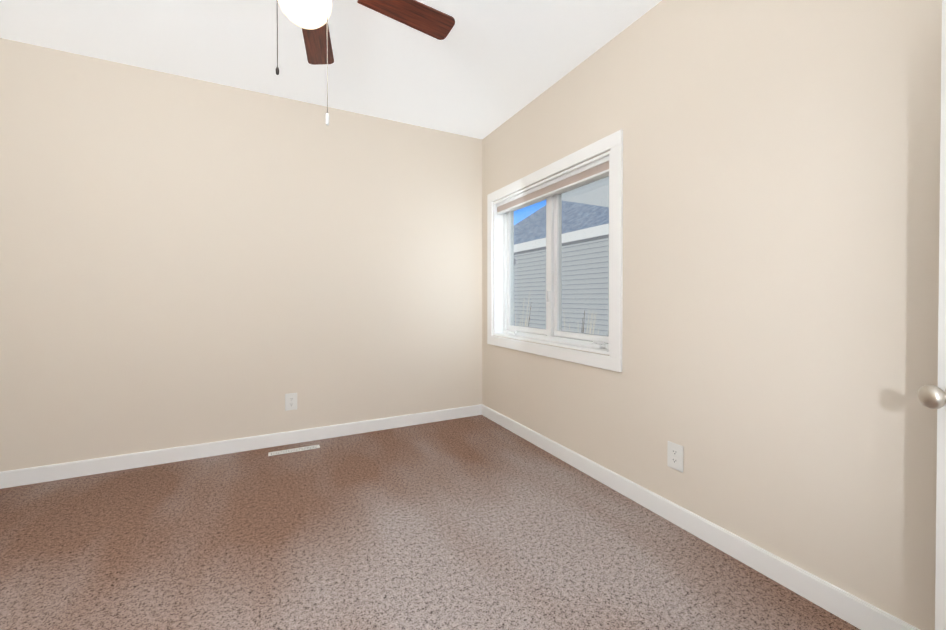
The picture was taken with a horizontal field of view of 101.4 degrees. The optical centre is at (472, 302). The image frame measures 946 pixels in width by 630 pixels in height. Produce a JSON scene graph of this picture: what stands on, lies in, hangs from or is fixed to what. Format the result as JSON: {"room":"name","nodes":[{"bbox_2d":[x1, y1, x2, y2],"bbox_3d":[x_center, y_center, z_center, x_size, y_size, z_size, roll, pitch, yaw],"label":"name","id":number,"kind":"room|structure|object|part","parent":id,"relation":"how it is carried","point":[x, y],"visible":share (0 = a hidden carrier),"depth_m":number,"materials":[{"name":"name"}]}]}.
{"room":"empty bedroom","nodes":[
{"label":"empty bedroom","id":0,"kind":"room"},
{"bbox_2d":[0,38,481,471],"bbox_3d":[-1.514,-0.241,3.161,3.900,2.740,0.200,0,1,-27],"label":"wall","id":1,"kind":"structure","parent":0,"point":[185,261],"depth_m":2.84,"materials":[{"name":"beige paint"}]},
{"bbox_2d":[0,404,481,488],"bbox_3d":[-1.465,1.080,3.078,3.500,0.100,0.014,0,1,-27],"label":"baseboard","id":2,"kind":"structure","parent":1,"relation":"attached to","point":[33,475],"depth_m":2.84,"materials":[{"name":"white wood"}]},
{"bbox_2d":[285,393,296,410],"bbox_3d":[-1.449,0.794,3.088,0.088,0.134,0.008,0,1,-27],"label":"electrical outlet","id":3,"kind":"object","parent":1,"relation":"attached to","point":[290,401],"visible":1,"depth_m":3.08,"materials":[{"name":"white plastic"}]},
{"bbox_2d":[0,0,661,138],"bbox_3d":[-0.622,-1.655,1.389,3.900,0.120,4.145,0,1,-27],"label":"ceiling","id":4,"kind":"structure","parent":0,"point":[483,69],"depth_m":2.43,"materials":[{"name":"white paint"}]},
{"bbox_2d":[276,0,454,124],"bbox_3d":[-0.640,-1.137,1.545,1.260,0.917,1.273,0,1,-27],"label":"ceiling fan","id":5,"kind":"object","parent":4,"relation":"hanging from","point":[310,18],"visible":1,"depth_m":1.75,"materials":[{"name":"brown metal"}]},
{"bbox_3d":[-0.658,-1.170,1.514,0.204,0.164,0.204,0,1,-27],"label":"globe","id":6,"kind":"part","parent":5,"relation":"part of"},
{"bbox_3d":[-0.780,-1.319,1.938,0.138,0.007,0.435,-12,4,-16],"label":"blade","id":7,"kind":"part","parent":5,"relation":"part of","materials":[{"name":"brown wood"}]},
{"bbox_3d":[-0.291,-1.317,1.760,0.435,0.007,0.138,0,-10,-34],"label":"blade","id":8,"kind":"part","parent":5,"relation":"part of","materials":[{"name":"brown wood"}]},
{"bbox_2d":[0,415,859,629],"bbox_3d":[-0.622,1.195,1.416,3.900,0.100,4.145,0,1,-27],"label":"floor","id":9,"kind":"structure","parent":0,"point":[479,522],"depth_m":1.78,"materials":[{"name":"carpet"}]},
{"bbox_2d":[268,445,319,455],"bbox_3d":[-1.358,1.129,2.950,0.355,0.004,0.070,0,1,-27],"label":"floor air vent","id":10,"kind":"object","parent":9,"relation":"on","point":[293,450],"visible":1,"depth_m":2.94,"materials":[{"name":"white metal"}]},
{"bbox_2d":[482,0,941,629],"bbox_3d":[1.028,-0.233,2.239,0.200,2.740,3.745,0,1,-27],"label":"wall","id":11,"kind":"structure","parent":0,"point":[780,264],"depth_m":1.61,"materials":[{"name":"beige paint"}]},
{"bbox_2d":[487,129,622,371],"bbox_3d":[0.600,-0.308,3.058,0.213,1.435,1.625,0,1,-27],"label":"window unit","id":12,"kind":"structure","parent":11,"relation":"in","point":[552,331],"depth_m":3.01,"materials":[{"name":"white plastic"}]},
{"bbox_2d":[496,156,608,214],"bbox_3d":[0.561,-0.869,3.033,0.054,0.096,1.405,0,1,-27],"label":"window blind","id":13,"kind":"object","parent":12,"relation":"attached to","point":[588,173],"visible":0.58,"depth_m":2.85,"materials":[{"name":"white plastic"}]},
{"bbox_2d":[562,177,608,206],"bbox_3d":[2.070,-0.994,1.305,0.780,0.320,4.660,0,1,-27],"label":"soffit","id":14,"kind":"structure","parent":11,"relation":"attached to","point":[593,190],"depth_m":3.21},
{"bbox_2d":[667,441,682,472],"bbox_3d":[1.041,0.795,1.994,0.008,0.134,0.088,0,1,-27],"label":"electrical outlet","id":15,"kind":"object","parent":11,"relation":"attached to","point":[675,456],"visible":1,"depth_m":1.99,"materials":[{"name":"white plastic"}]},
{"bbox_2d":[482,404,919,629],"bbox_3d":[0.933,1.088,2.203,0.014,0.100,3.745,0,1,-27],"label":"baseboard","id":16,"kind":"structure","parent":11,"relation":"attached to","point":[857,612],"depth_m":1.73,"materials":[{"name":"white wood"}]},
{"label":"outside","id":17,"kind":"structure","parent":0,"visible":0},
{"bbox_3d":[7.628,1.920,9.388,17.980,0.100,34.000,0,1,-27],"label":"ground","id":18,"kind":"structure","parent":17,"visible":0},
{"bbox_2d":[514,201,608,335],"bbox_3d":[6.487,-0.776,4.736,5.260,5.380,19.620,0,1,-27],"label":"neighbor house","id":19,"kind":"structure","parent":18,"relation":"on","point":[580,297],"depth_m":8.58,"materials":[{"name":"grey"}]},
{"bbox_2d":[515,294,608,333],"bbox_3d":[0.737,0.871,4.294,0.484,2.097,2.029,0,1,-27],"label":"grass","id":20,"kind":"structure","parent":18,"relation":"on","point":[564,320],"depth_m":3.85,"materials":[{"name":"green plant"}]},
{"bbox_3d":[0.629,0.135,-0.144,0.820,2.050,0.150,0,1,-27],"label":"door frame","id":21,"kind":"structure","parent":0,"visible":0},
{"bbox_2d":[918,0,945,629],"bbox_3d":[1.030,0.127,0.528,0.176,2.030,0.823,0,1,14],"label":"door","id":22,"kind":"structure","parent":21,"relation":"attached to","point":[931,396],"depth_m":0.92,"materials":[{"name":"white wood"}]}
]}

